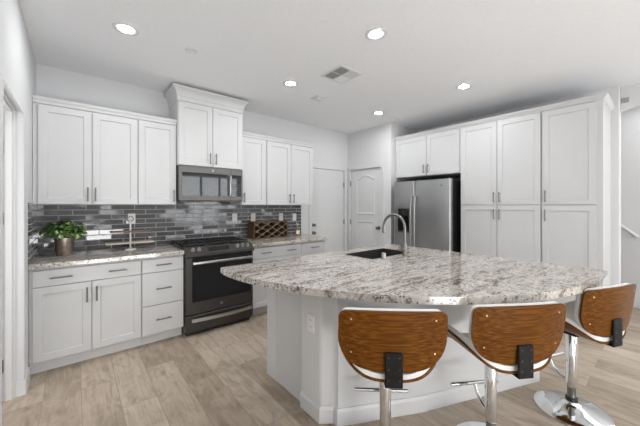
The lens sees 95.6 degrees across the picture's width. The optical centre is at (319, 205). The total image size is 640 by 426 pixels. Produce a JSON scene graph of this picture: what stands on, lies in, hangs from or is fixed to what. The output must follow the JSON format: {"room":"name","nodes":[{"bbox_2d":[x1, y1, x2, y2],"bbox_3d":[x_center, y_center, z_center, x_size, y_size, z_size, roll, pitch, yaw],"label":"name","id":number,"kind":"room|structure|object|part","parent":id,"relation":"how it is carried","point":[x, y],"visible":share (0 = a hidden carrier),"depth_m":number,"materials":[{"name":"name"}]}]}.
{"room":"kitchen","nodes":[
{"label":"kitchen","id":0,"kind":"room"},
{"bbox_2d":[0,0,35,425],"bbox_3d":[-0.291,0.015,-0.205,0.130,2.735,7.660,0,0,-40],"label":"wall","id":1,"kind":"structure","parent":0,"point":[17,59],"depth_m":2.11,"materials":[{"name":"white paint"}]},
{"bbox_2d":[4,99,11,400],"bbox_3d":[-1.960,0.351,1.762,0.035,2.062,0.796,0,0,-40],"label":"door","id":2,"kind":"structure","parent":1,"relation":"attached to","point":[8,111],"depth_m":2.06,"materials":[{"name":"paint"}]},
{"bbox_2d":[2,92,14,400],"bbox_3d":[-1.968,0.344,1.755,0.085,2.075,0.820,0,0,-40],"label":"trim","id":3,"kind":"structure","parent":1,"relation":"attached to","point":[6,98],"depth_m":2.08,"materials":[{"name":"paint"}]},
{"bbox_2d":[15,367,29,397],"bbox_3d":[-2.242,1.329,2.193,0.056,0.105,0.227,0,0,-40],"label":"baseboard","id":4,"kind":"structure","parent":1,"relation":"attached to","point":[21,387],"depth_m":2.11,"materials":[{"name":"paint"}]},
{"bbox_2d":[36,64,347,251],"bbox_3d":[-1.645,0.015,3.784,5.750,2.735,0.190,0,0,-40],"label":"wall","id":5,"kind":"structure","parent":0,"point":[330,148],"depth_m":3.37,"materials":[{"name":"white paint"}]},
{"bbox_2d":[32,95,137,204],"bbox_3d":[-2.280,-0.480,2.870,0.776,0.941,0.389,0,0,-40],"label":"upper cabinet","id":6,"kind":"object","parent":5,"relation":"attached to","point":[84,154],"visible":0.99,"depth_m":2.72,"materials":[{"name":"paint"}]},
{"bbox_3d":[-2.314,-0.450,2.646,0.367,0.872,0.020,0,0,-40],"label":"door","id":7,"kind":"part","parent":6,"relation":"part of","materials":[{"name":"paint"}]},
{"bbox_3d":[-2.288,-0.921,2.880,0.776,0.059,0.363,0,0,-40],"label":"crown moulding","id":8,"kind":"part","parent":6,"relation":"part of","materials":[{"name":"paint"}]},
{"bbox_3d":[-2.030,-0.450,2.886,0.367,0.872,0.020,0,0,-40],"label":"door","id":9,"kind":"part","parent":6,"relation":"part of","materials":[{"name":"paint"}]},
{"bbox_2d":[138,113,176,204],"bbox_3d":[-1.841,-0.480,3.238,0.368,0.941,0.389,0,0,-40],"label":"upper cabinet","id":10,"kind":"object","parent":5,"relation":"attached to","point":[156,135],"visible":0.93,"depth_m":3.12,"materials":[{"name":"paint"}]},
{"bbox_3d":[-1.849,-0.921,3.248,0.368,0.059,0.363,0,0,-40],"label":"crown moulding","id":11,"kind":"part","parent":10,"relation":"part of","materials":[{"name":"paint"}]},
{"bbox_2d":[28,202,300,264],"bbox_3d":[-1.305,0.210,3.529,3.122,0.516,0.638,0,0,-40],"label":"tile backsplash","id":12,"kind":"structure","parent":5,"relation":"attached to","point":[166,224],"depth_m":3.38,"materials":[{"name":"grey tile"}]},
{"bbox_2d":[128,213,135,223],"bbox_3d":[-2.109,0.147,3.253,0.072,0.116,0.008,0,0,-40],"label":"wall outlet","id":13,"kind":"object","parent":12,"relation":"attached to","point":[133,215],"visible":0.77,"depth_m":3.25,"materials":[{"name":"plastic"}]},
{"bbox_2d":[232,213,236,221],"bbox_3d":[-1.183,0.167,4.030,0.072,0.116,0.010,0,0,-40],"label":"light switch","id":14,"kind":"object","parent":12,"relation":"attached to","point":[234,215],"visible":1,"depth_m":4.02,"materials":[{"name":"plastic"}]},
{"bbox_2d":[251,213,254,220],"bbox_3d":[-0.969,0.170,4.212,0.072,0.116,0.008,0,0,-40],"label":"wall outlet","id":15,"kind":"object","parent":12,"relation":"attached to","point":[252,214],"visible":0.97,"depth_m":4.21,"materials":[{"name":"plastic"}]},
{"bbox_2d":[279,213,282,220],"bbox_3d":[-0.606,0.178,4.517,0.072,0.116,0.008,0,0,-40],"label":"wall outlet","id":16,"kind":"object","parent":12,"relation":"attached to","point":[280,214],"visible":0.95,"depth_m":4.52,"materials":[{"name":"plastic"}]},
{"bbox_2d":[164,83,248,169],"bbox_3d":[-1.386,-0.886,3.579,0.882,0.868,0.452,0,0,-40],"label":"upper cabinet","id":17,"kind":"object","parent":5,"relation":"attached to","point":[209,124],"visible":1,"depth_m":3.40,"materials":[{"name":"paint"}]},
{"bbox_3d":[-1.420,-0.807,3.326,0.370,0.702,0.020,0,0,-40],"label":"door","id":18,"kind":"part","parent":17,"relation":"part of","materials":[{"name":"paint"}]},
{"bbox_3d":[-1.386,-1.243,3.579,0.882,0.154,0.452,0,0,-40],"label":"crown moulding","id":19,"kind":"part","parent":17,"relation":"part of","materials":[{"name":"paint"}]},
{"bbox_3d":[-1.132,-0.807,3.568,0.371,0.702,0.020,0,0,-40],"label":"door","id":20,"kind":"part","parent":17,"relation":"part of","materials":[{"name":"paint"}]},
{"bbox_2d":[176,165,242,201],"bbox_3d":[-1.382,-0.249,3.577,0.758,0.402,0.445,0,0,-40],"label":"microwave","id":21,"kind":"object","parent":5,"relation":"attached to","point":[193,183],"visible":1,"depth_m":3.41,"materials":[{"name":"metal"}]},
{"bbox_3d":[-1.048,-0.253,3.645,0.154,0.389,0.029,0,0,-40],"label":"control panel","id":22,"kind":"part","parent":21,"relation":"part of","materials":[{"name":"metal"}]},
{"bbox_2d":[230,131,266,204],"bbox_3d":[-0.973,-0.478,3.967,0.366,0.945,0.389,0,0,-40],"label":"upper cabinet","id":23,"kind":"object","parent":5,"relation":"attached to","point":[253,145],"visible":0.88,"depth_m":3.85,"materials":[{"name":"paint"}]},
{"bbox_3d":[-0.879,-0.448,3.852,0.346,0.876,0.020,0,0,-40],"label":"door","id":24,"kind":"part","parent":23,"relation":"part of","materials":[{"name":"paint"}]},
{"bbox_3d":[-0.982,-0.921,3.977,0.366,0.059,0.363,0,0,-40],"label":"crown moulding","id":25,"kind":"part","parent":23,"relation":"part of","materials":[{"name":"paint"}]},
{"bbox_2d":[266,136,314,204],"bbox_3d":[-0.508,-0.478,4.358,0.847,0.945,0.389,0,0,-40],"label":"upper cabinet","id":26,"kind":"object","parent":5,"relation":"attached to","point":[289,163],"visible":0.95,"depth_m":4.20,"materials":[{"name":"paint"}]},
{"bbox_3d":[-0.579,-0.448,4.105,0.390,0.876,0.020,0,0,-40],"label":"door","id":27,"kind":"part","parent":26,"relation":"part of","materials":[{"name":"paint"}]},
{"bbox_3d":[-0.517,-0.921,4.368,0.847,0.059,0.363,0,0,-40],"label":"crown moulding","id":28,"kind":"part","parent":26,"relation":"part of","materials":[{"name":"paint"}]},
{"bbox_3d":[-0.272,-0.448,4.363,0.402,0.876,0.020,0,0,-40],"label":"door","id":29,"kind":"part","parent":26,"relation":"part of","materials":[{"name":"paint"}]},
{"bbox_2d":[312,168,343,252],"bbox_3d":[0.163,0.367,5.170,0.778,2.014,0.104,0,0,-40],"label":"door","id":30,"kind":"structure","parent":5,"relation":"in","point":[328,185],"depth_m":5.20,"materials":[{"name":"paint"}]},
{"bbox_2d":[309,164,346,249],"bbox_3d":[0.159,0.337,5.165,0.900,2.090,0.016,0,0,-40],"label":"trim","id":31,"kind":"structure","parent":5,"relation":"attached to","point":[314,165],"depth_m":5.42,"materials":[{"name":"paint"}]},
{"bbox_2d":[2,308,639,425],"bbox_3d":[1.566,1.432,1.479,7.700,0.100,7.850,0,0,-40],"label":"floor","id":32,"kind":"structure","parent":0,"point":[218,376],"depth_m":2.18,"materials":[{"name":"brown wood"}]},
{"bbox_2d":[29,259,140,374],"bbox_3d":[-2.198,0.946,2.769,0.771,0.872,0.649,0,0,-40],"label":"base cabinet","id":33,"kind":"object","parent":32,"relation":"on","point":[77,313],"visible":1,"depth_m":2.52,"materials":[{"name":"paint"}]},
{"bbox_3d":[-2.147,0.594,2.411,0.140,0.012,0.036,0,0,-40],"label":"handle","id":34,"kind":"part","parent":33,"relation":"part of","materials":[{"name":"silver metal"}]},
{"bbox_3d":[-2.156,0.966,2.440,0.371,0.600,0.020,0,0,-40],"label":"door","id":35,"kind":"part","parent":33,"relation":"part of","materials":[{"name":"paint"}]},
{"bbox_3d":[-2.013,0.594,2.561,0.747,0.129,0.020,0,0,-40],"label":"drawer","id":36,"kind":"part","parent":33,"relation":"part of","materials":[{"name":"paint"}]},
{"bbox_3d":[-2.020,0.772,2.518,0.012,0.130,0.036,0,0,-40],"label":"handle","id":37,"kind":"part","parent":33,"relation":"part of","materials":[{"name":"silver metal"}]},
{"bbox_3d":[-1.969,0.772,2.560,0.012,0.130,0.036,0,0,-40],"label":"handle","id":38,"kind":"part","parent":33,"relation":"part of","materials":[{"name":"silver metal"}]},
{"bbox_2d":[28,244,183,269],"bbox_3d":[-2.055,0.488,2.892,1.151,0.040,0.642,0,0,-40],"label":"countertop","id":39,"kind":"structure","parent":33,"relation":"on","point":[41,261],"depth_m":2.72,"materials":[{"name":"stone"}]},
{"bbox_2d":[39,220,87,255],"bbox_3d":[-2.419,0.300,2.745,0.347,0.335,0.310,0,0,-40],"label":"potted plant","id":40,"kind":"object","parent":39,"relation":"on","point":[64,241],"visible":1,"depth_m":2.69,"materials":[{"name":"leaves"},{"name":"ceramic"},{"name":"soil"}]},
{"bbox_3d":[-2.413,0.385,2.740,0.154,0.166,0.154,0,0,-40],"label":"pot","id":41,"kind":"part","parent":40,"relation":"part of","materials":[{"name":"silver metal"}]},
{"bbox_2d":[105,216,154,249],"bbox_3d":[-2.015,0.290,3.087,0.430,0.356,0.120,0,0,-40],"label":"tray stand","id":42,"kind":"object","parent":39,"relation":"on","point":[130,242],"visible":1,"depth_m":3.08,"materials":[{"name":"metal"}]},
{"bbox_2d":[110,229,149,232],"bbox_3d":[-2.015,0.273,3.087,0.350,0.015,0.120,0,0,-40],"label":"tray","id":43,"kind":"object","parent":42,"relation":"on","point":[143,230],"depth_m":3.08,"materials":[{"name":"brown wood"}]},
{"bbox_2d":[105,240,154,244],"bbox_3d":[-2.015,0.393,3.087,0.430,0.015,0.120,0,0,-40],"label":"tray","id":44,"kind":"object","parent":42,"relation":"on","point":[130,242],"depth_m":3.07,"materials":[{"name":"brown wood"}]},
{"bbox_3d":[-1.869,0.966,2.682,0.371,0.600,0.020,0,0,-40],"label":"door","id":45,"kind":"part","parent":33,"relation":"part of","materials":[{"name":"paint"}]},
{"bbox_2d":[140,255,182,344],"bbox_3d":[-1.757,0.946,3.139,0.379,0.872,0.649,0,0,-40],"label":"base cabinet","id":46,"kind":"object","parent":32,"relation":"on","point":[161,277],"visible":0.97,"depth_m":2.91,"materials":[{"name":"paint"}]},
{"bbox_3d":[-1.578,1.128,2.926,0.371,0.276,0.020,0,0,-40],"label":"drawer","id":47,"kind":"part","parent":46,"relation":"part of","materials":[{"name":"paint"}]},
{"bbox_3d":[-1.578,0.824,2.926,0.371,0.316,0.020,0,0,-40],"label":"drawer","id":48,"kind":"part","parent":46,"relation":"part of","materials":[{"name":"paint"}]},
{"bbox_3d":[-1.578,0.594,2.926,0.371,0.129,0.020,0,0,-40],"label":"drawer","id":49,"kind":"part","parent":46,"relation":"part of","materials":[{"name":"paint"}]},
{"bbox_2d":[170,236,253,336],"bbox_3d":[-1.288,0.900,3.478,0.774,0.964,0.718,0,0,-40],"label":"range","id":50,"kind":"object","parent":32,"relation":"on","point":[212,299],"visible":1,"depth_m":3.20,"materials":[{"name":"metal"}]},
{"bbox_2d":[170,239,245,248],"bbox_3d":[-1.333,0.458,3.530,0.774,0.016,0.580,0,0,-40],"label":"cooktop","id":51,"kind":"object","parent":50,"relation":"in","point":[230,242],"depth_m":3.38,"materials":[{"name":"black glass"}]},
{"bbox_3d":[-1.121,0.492,3.278,0.766,0.096,0.118,0,0,-40],"label":"control panel","id":52,"kind":"part","parent":50,"relation":"part of","materials":[{"name":"metal"}]},
{"bbox_3d":[-1.109,0.849,3.264,0.758,0.603,0.044,0,0,-40],"label":"oven door","id":53,"kind":"part","parent":50,"relation":"part of","materials":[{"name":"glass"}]},
{"bbox_3d":[-1.109,1.240,3.264,0.758,0.160,0.044,0,0,-40],"label":"drawer","id":54,"kind":"part","parent":50,"relation":"part of","materials":[{"name":"metal"}]},
{"bbox_3d":[-1.068,1.206,3.234,0.675,0.036,0.054,0,0,-40],"label":"handle","id":55,"kind":"part","parent":50,"relation":"part of","materials":[{"name":"metal"}]},
{"bbox_3d":[-1.067,0.605,3.232,0.675,0.030,0.058,0,0,-40],"label":"handle","id":56,"kind":"part","parent":50,"relation":"part of","materials":[{"name":"metal"}]},
{"bbox_2d":[252,243,300,315],"bbox_3d":[-0.730,0.946,4.002,0.752,0.872,0.649,0,0,-40],"label":"base cabinet","id":57,"kind":"object","parent":32,"relation":"on","point":[283,251],"visible":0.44,"depth_m":3.68,"materials":[{"name":"paint"}]},
{"bbox_3d":[-0.694,0.966,3.668,0.370,0.600,0.020,0,0,-40],"label":"door","id":58,"kind":"part","parent":57,"relation":"part of","materials":[{"name":"paint"}]},
{"bbox_3d":[-0.551,0.594,3.789,0.744,0.129,0.020,0,0,-40],"label":"drawer","id":59,"kind":"part","parent":57,"relation":"part of","materials":[{"name":"paint"}]},
{"bbox_2d":[240,234,327,246],"bbox_3d":[-0.551,0.488,4.155,1.222,0.040,0.642,0,0,-40],"label":"countertop","id":60,"kind":"structure","parent":57,"relation":"on","point":[290,239],"depth_m":4.00,"materials":[{"name":"stone"}]},
{"bbox_2d":[248,220,287,238],"bbox_3d":[-0.757,0.346,4.243,0.550,0.244,0.190,0,0,-40],"label":"wine rack","id":61,"kind":"object","parent":60,"relation":"on","point":[277,228],"visible":1,"depth_m":4.20,"materials":[{"name":"brown wood"}]},
{"bbox_3d":[-0.962,0.350,4.070,0.014,0.236,0.190,0,0,-40],"label":"panel","id":62,"kind":"part","parent":61,"relation":"part of","materials":[{"name":"brown wood"}]},
{"bbox_3d":[-0.754,0.462,4.239,0.522,0.012,0.174,0,0,-40],"label":"rail","id":63,"kind":"part","parent":61,"relation":"part of","materials":[{"name":"brown wood"}]},
{"bbox_3d":[-0.552,0.350,4.415,0.014,0.236,0.190,0,0,-40],"label":"panel","id":64,"kind":"part","parent":61,"relation":"part of","materials":[{"name":"brown wood"}]},
{"bbox_2d":[295,223,299,235],"bbox_3d":[-0.348,0.371,4.487,0.070,0.193,0.071,0,0,-40],"label":"bottle","id":65,"kind":"object","parent":60,"relation":"on","point":[297,229],"visible":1,"depth_m":4.46,"materials":[{"name":"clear glass"}]},
{"bbox_3d":[-0.407,0.966,3.909,0.370,0.600,0.020,0,0,-40],"label":"door","id":66,"kind":"part","parent":57,"relation":"part of","materials":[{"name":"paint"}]},
{"bbox_2d":[301,240,324,255],"bbox_3d":[-0.273,0.946,4.386,0.439,0.872,0.649,0,0,-40],"label":"base cabinet","id":67,"kind":"object","parent":32,"relation":"on","point":[313,247],"visible":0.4,"depth_m":4.15,"materials":[{"name":"paint"}]},
{"bbox_3d":[-0.094,0.966,4.173,0.431,0.600,0.020,0,0,-40],"label":"door","id":68,"kind":"part","parent":67,"relation":"part of","materials":[{"name":"paint"}]},
{"bbox_2d":[338,307,447,425],"bbox_3d":[0.354,0.934,1.562,0.515,0.896,0.479,0,0,3],"label":"bar stool","id":69,"kind":"object","parent":32,"relation":"on","point":[389,347],"visible":1,"depth_m":1.35,"materials":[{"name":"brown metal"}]},
{"bbox_3d":[0.343,0.635,1.360,0.511,0.297,0.074,0,0,3],"label":"backrest","id":70,"kind":"part","parent":69,"relation":"part of","materials":[{"name":"brown wood"}]},
{"bbox_2d":[267,288,539,425],"bbox_3d":[0.663,0.946,2.350,1.682,0.873,1.471,0,0,-40],"label":"kitchen island","id":71,"kind":"object","parent":32,"relation":"on","point":[313,367],"visible":0.43,"depth_m":1.97,"materials":[{"name":"paint"}]},
{"bbox_3d":[-0.386,0.946,2.336,0.006,0.873,0.142,0,0,-40],"label":"corner trim","id":72,"kind":"part","parent":71,"relation":"part of","materials":[{"name":"paint"}]},
{"bbox_2d":[307,313,314,332],"bbox_3d":[-0.061,0.777,1.919,0.008,0.116,0.072,0,0,-40],"label":"wall outlet","id":73,"kind":"object","parent":71,"relation":"attached to","point":[310,318],"visible":1,"depth_m":1.92,"materials":[{"name":"plastic"}]},
{"bbox_2d":[220,244,607,304],"bbox_3d":[0.657,0.488,2.139,2.110,0.040,1.894,0,0,-40],"label":"island countertop","id":74,"kind":"structure","parent":71,"relation":"on","point":[424,276],"depth_m":1.91,"materials":[{"name":"stone"}]},
{"bbox_2d":[345,248,410,258],"bbox_3d":[0.574,0.591,2.854,0.617,0.246,0.365,0,0,-40],"label":"sink","id":75,"kind":"object","parent":74,"relation":"in","point":[375,253],"visible":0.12,"depth_m":3.05,"materials":[{"name":"metal"}]},
{"bbox_2d":[381,253,385,258],"bbox_3d":[0.555,0.441,2.541,0.042,0.055,0.041,0,0,-40],"label":"air gap","id":76,"kind":"object","parent":74,"relation":"on","point":[383,255],"visible":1,"depth_m":2.52,"materials":[{"name":"metal"}]},
{"bbox_2d":[382,213,407,255],"bbox_3d":[0.690,0.271,2.768,0.115,0.394,0.284,0,0,-40],"label":"faucet","id":77,"kind":"object","parent":74,"relation":"on","point":[403,248],"visible":1,"depth_m":2.70,"materials":[{"name":"metal"}]},
{"bbox_3d":[0.711,0.218,2.792,0.024,0.288,0.265,0,0,-40],"label":"spout","id":78,"kind":"part","parent":77,"relation":"part of","materials":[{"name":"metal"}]},
{"bbox_3d":[0.810,1.329,2.060,1.885,0.105,0.232,0,0,-11],"label":"baseboard","id":79,"kind":"part","parent":71,"relation":"part of","materials":[{"name":"paint"}]},
{"bbox_2d":[394,178,460,252],"bbox_3d":[1.740,0.503,4.486,0.884,1.757,0.906,0,0,-40],"label":"refrigerator","id":80,"kind":"object","parent":32,"relation":"on","point":[430,210],"visible":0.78,"depth_m":4.12,"materials":[{"name":"silver metal"}]},
{"bbox_3d":[1.311,0.478,4.479,0.070,1.688,0.364,0,0,-40],"label":"door","id":81,"kind":"part","parent":80,"relation":"part of","materials":[{"name":"silver metal"}]},
{"bbox_3d":[1.355,0.312,4.315,0.074,0.912,0.025,0,0,-40],"label":"handle","id":82,"kind":"part","parent":80,"relation":"part of","materials":[{"name":"metal"}]},
{"bbox_3d":[1.394,0.312,4.267,0.074,0.912,0.025,0,0,-40],"label":"handle","id":83,"kind":"part","parent":80,"relation":"part of","materials":[{"name":"metal"}]},
{"bbox_3d":[1.604,0.478,4.130,0.070,1.688,0.536,0,0,-40],"label":"door","id":84,"kind":"part","parent":80,"relation":"part of","materials":[{"name":"silver metal"}]},
{"bbox_2d":[460,106,541,301],"bbox_3d":[2.454,0.132,3.836,0.704,2.500,0.906,0,0,-40],"label":"pantry cabinet","id":85,"kind":"object","parent":32,"relation":"on","point":[501,155],"visible":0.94,"depth_m":3.58,"materials":[{"name":"paint"}]},
{"bbox_3d":[2.077,0.632,3.809,0.020,1.268,0.440,0,0,-40],"label":"door","id":86,"kind":"part","parent":85,"relation":"part of","materials":[{"name":"paint"}]},
{"bbox_3d":[2.077,-0.531,3.809,0.020,1.043,0.440,0,0,-40],"label":"door","id":87,"kind":"part","parent":85,"relation":"part of","materials":[{"name":"paint"}]},
{"bbox_3d":[2.460,-1.092,3.841,0.688,0.052,0.906,0,0,-40],"label":"crown moulding","id":88,"kind":"part","parent":85,"relation":"part of","materials":[{"name":"paint"}]},
{"bbox_3d":[2.364,0.632,3.466,0.020,1.268,0.442,0,0,-40],"label":"door","id":89,"kind":"part","parent":85,"relation":"part of","materials":[{"name":"paint"}]},
{"bbox_3d":[2.364,-0.531,3.466,0.020,1.043,0.442,0,0,-40],"label":"door","id":90,"kind":"part","parent":85,"relation":"part of","materials":[{"name":"paint"}]},
{"bbox_2d":[447,301,566,425],"bbox_3d":[0.977,0.934,1.636,0.515,0.896,0.478,0,0,-7],"label":"bar stool","id":91,"kind":"object","parent":32,"relation":"on","point":[520,340],"visible":0.96,"depth_m":1.43,"materials":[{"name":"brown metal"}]},
{"bbox_3d":[1.002,0.635,1.436,0.511,0.297,0.074,0,0,-7],"label":"backrest","id":92,"kind":"part","parent":91,"relation":"part of","materials":[{"name":"brown wood"}]},
{"bbox_2d":[541,92,614,303],"bbox_3d":[2.919,0.132,3.282,0.704,2.500,0.538,0,0,-40],"label":"pantry cabinet","id":93,"kind":"object","parent":32,"relation":"on","point":[576,133],"visible":0.88,"depth_m":3.08,"materials":[{"name":"paint"}]},
{"bbox_3d":[2.660,0.632,3.114,0.020,1.268,0.446,0,0,-40],"label":"door","id":94,"kind":"part","parent":93,"relation":"part of","materials":[{"name":"paint"}]},
{"bbox_3d":[2.660,-0.531,3.114,0.020,1.043,0.446,0,0,-40],"label":"door","id":95,"kind":"part","parent":93,"relation":"part of","materials":[{"name":"paint"}]},
{"bbox_3d":[2.925,-1.092,3.287,0.688,0.052,0.538,0,0,-40],"label":"crown moulding","id":96,"kind":"part","parent":93,"relation":"part of","materials":[{"name":"paint"}]},
{"bbox_2d":[534,283,636,425],"bbox_3d":[1.712,0.934,1.949,0.515,0.896,0.479,0,0,-19],"label":"bar stool","id":97,"kind":"object","parent":32,"relation":"on","point":[602,315],"visible":0.77,"depth_m":1.80,"materials":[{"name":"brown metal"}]},
{"bbox_3d":[1.705,0.851,1.968,0.120,0.022,0.120,0,0,-19],"label":"mounting plate","id":98,"kind":"part","parent":97,"relation":"part of","materials":[{"name":"black metal"}]},
{"bbox_3d":[1.778,0.635,1.758,0.511,0.297,0.074,0,0,-19],"label":"backrest","id":99,"kind":"part","parent":97,"relation":"part of","materials":[{"name":"brown wood"}]},
{"bbox_2d":[19,0,639,133],"bbox_3d":[1.566,-1.399,1.479,7.700,0.108,7.850,0,0,-40],"label":"ceiling","id":100,"kind":"structure","parent":0,"point":[513,54],"depth_m":2.55,"materials":[{"name":"white paint"}]},
{"bbox_2d":[112,22,138,35],"bbox_3d":[-1.487,-1.349,2.225,0.172,0.007,0.172,0,0,-40],"label":"recessed light","id":101,"kind":"object","parent":100,"relation":"in","point":[124,28],"visible":1,"depth_m":2.22,"materials":[{"name":"paint"}]},
{"bbox_2d":[119,25,132,32],"bbox_3d":[-1.487,-1.352,2.225,0.091,0.002,0.091,0,0,11],"label":"diffuser","id":102,"kind":"object","parent":101,"relation":"attached to","point":[122,28],"depth_m":2.23,"materials":[{"name":"white plastic"}]},
{"bbox_2d":[283,80,297,86],"bbox_3d":[-0.327,-1.349,3.220,0.172,0.007,0.172,0,0,-40],"label":"recessed light","id":103,"kind":"object","parent":100,"relation":"in","point":[289,83],"visible":1,"depth_m":3.21,"materials":[{"name":"paint"}]},
{"bbox_2d":[310,95,326,101],"bbox_3d":[-0.018,-1.337,3.643,0.150,0.032,0.150,0,0,-40],"label":"smoke detector","id":104,"kind":"object","parent":100,"relation":"attached to","point":[318,98],"visible":1,"depth_m":3.61,"materials":[{"name":"plastic"}]},
{"bbox_3d":[-0.018,-1.348,3.643,0.150,0.010,0.150,0,0,-40],"label":"plate","id":105,"kind":"part","parent":104,"relation":"part of","materials":[{"name":"plastic"}]},
{"bbox_2d":[320,65,362,83],"bbox_3d":[0.221,-1.346,3.001,0.310,0.013,0.310,0,0,-40],"label":"ceiling vent","id":106,"kind":"object","parent":100,"relation":"in","point":[341,74],"visible":1,"depth_m":2.98,"materials":[{"name":"metal"}]},
{"bbox_2d":[365,27,386,40],"bbox_3d":[0.442,-1.349,2.290,0.172,0.007,0.172,0,0,-40],"label":"recessed light","id":107,"kind":"object","parent":100,"relation":"in","point":[374,34],"visible":1,"depth_m":2.29,"materials":[{"name":"paint"}]},
{"bbox_2d":[370,31,381,37],"bbox_3d":[0.442,-1.352,2.290,0.091,0.002,0.091,0,0,11],"label":"diffuser","id":108,"kind":"object","parent":107,"relation":"attached to","point":[373,34],"depth_m":2.29,"materials":[{"name":"white plastic"}]},
{"bbox_2d":[373,111,384,114],"bbox_3d":[0.856,-1.349,4.246,0.172,0.007,0.172,0,0,-40],"label":"recessed light","id":109,"kind":"object","parent":100,"relation":"in","point":[376,112],"visible":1,"depth_m":4.25,"materials":[{"name":"paint"}]},
{"bbox_2d":[456,83,471,89],"bbox_3d":[1.637,-1.349,3.301,0.172,0.007,0.172,0,0,-40],"label":"recessed light","id":110,"kind":"object","parent":100,"relation":"in","point":[466,85],"visible":1,"depth_m":3.30,"materials":[{"name":"paint"}]},
{"bbox_2d":[348,123,394,248],"bbox_3d":[0.887,0.015,5.146,0.120,2.735,0.982,0,0,-40],"label":"wall","id":111,"kind":"structure","parent":0,"point":[373,145],"depth_m":4.86,"materials":[{"name":"white paint"}]},
{"bbox_2d":[350,167,380,248],"bbox_3d":[0.794,0.362,5.163,0.101,2.024,0.720,0,0,-40],"label":"door","id":112,"kind":"structure","parent":111,"relation":"in","point":[365,221],"depth_m":5.16,"materials":[{"name":"paint"}]},
{"bbox_3d":[0.803,0.722,5.168,0.012,0.900,0.430,0,0,-40],"label":"panel","id":113,"kind":"part","parent":112,"relation":"part of","materials":[{"name":"paint"}]},
{"bbox_3d":[0.803,-0.196,5.168,0.012,0.715,0.430,0,0,-40],"label":"panel","id":114,"kind":"part","parent":112,"relation":"part of","materials":[{"name":"paint"}]},
{"bbox_2d":[348,162,383,249],"bbox_3d":[0.793,0.332,5.153,0.016,2.100,0.840,0,0,-40],"label":"trim","id":115,"kind":"structure","parent":111,"relation":"attached to","point":[381,165],"depth_m":4.97,"materials":[{"name":"paint"}]},
{"bbox_2d":[395,124,416,181],"bbox_3d":[1.459,0.015,5.065,0.650,2.735,0.122,0,0,-40],"label":"wall","id":116,"kind":"structure","parent":0,"point":[400,130],"depth_m":4.90,"materials":[{"name":"white paint"}]},
{"bbox_2d":[417,86,620,284],"bbox_3d":[2.577,0.015,4.340,0.130,2.735,2.670,0,0,-40],"label":"wall","id":117,"kind":"structure","parent":0,"point":[614,93],"depth_m":3.31,"materials":[{"name":"white paint"}]},
{"bbox_2d":[394,124,460,181],"bbox_3d":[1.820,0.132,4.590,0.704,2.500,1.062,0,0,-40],"label":"upper cabinet","id":118,"kind":"object","parent":117,"relation":"attached to","point":[434,153],"visible":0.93,"depth_m":4.34,"materials":[{"name":"paint"}]},
{"bbox_3d":[1.506,0.468,5.007,0.648,1.828,0.018,0,0,-40],"label":"filler panel","id":119,"kind":"part","parent":118,"relation":"part of","materials":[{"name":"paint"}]},
{"bbox_3d":[1.434,-0.754,4.574,0.020,0.597,0.526,0,0,-40],"label":"door","id":120,"kind":"part","parent":118,"relation":"part of","materials":[{"name":"paint"}]},
{"bbox_3d":[1.826,-1.092,4.595,0.688,0.052,1.062,0,0,-40],"label":"crown moulding","id":121,"kind":"part","parent":118,"relation":"part of","materials":[{"name":"paint"}]},
{"bbox_3d":[1.763,-0.754,4.181,0.020,0.597,0.486,0,0,-40],"label":"door","id":122,"kind":"part","parent":118,"relation":"part of","materials":[{"name":"paint"}]},
{"bbox_2d":[621,106,639,300],"bbox_3d":[4.391,0.015,3.853,0.120,2.735,7.850,0,0,-40],"label":"wall","id":123,"kind":"structure","parent":0,"point":[630,119],"depth_m":3.95,"materials":[{"name":"white paint"}]},
{"bbox_2d":[621,224,638,237],"bbox_3d":[3.715,-0.355,4.489,0.096,1.570,1.636,0,0,-40],"label":"handrail","id":124,"kind":"object","parent":123,"relation":"attached to","point":[629,231],"visible":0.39,"depth_m":3.90,"materials":[{"name":"paint"}]},
{"bbox_2d":[633,300,639,308],"bbox_3d":[4.388,1.329,3.752,0.014,0.105,7.700,0,0,-40],"label":"baseboard","id":125,"kind":"structure","parent":123,"relation":"attached to","point":[636,304],"depth_m":3.90,"materials":[{"name":"paint"}]},
{"bbox_2d":[621,83,639,111],"bbox_3d":[4.012,-1.216,2.671,0.060,0.275,1.727,0,0,-40],"label":"wall","id":126,"kind":"structure","parent":0,"point":[632,91],"depth_m":3.26,"materials":[{"name":"white paint"}]},
{"bbox_2d":[621,97,628,102],"bbox_3d":[3.453,-1.190,3.285,0.030,0.055,0.064,0,0,-40],"label":"sensor","id":127,"kind":"object","parent":126,"relation":"attached to","point":[623,100],"visible":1,"depth_m":3.28,"materials":[{"name":"grey plastic"}]}
]}

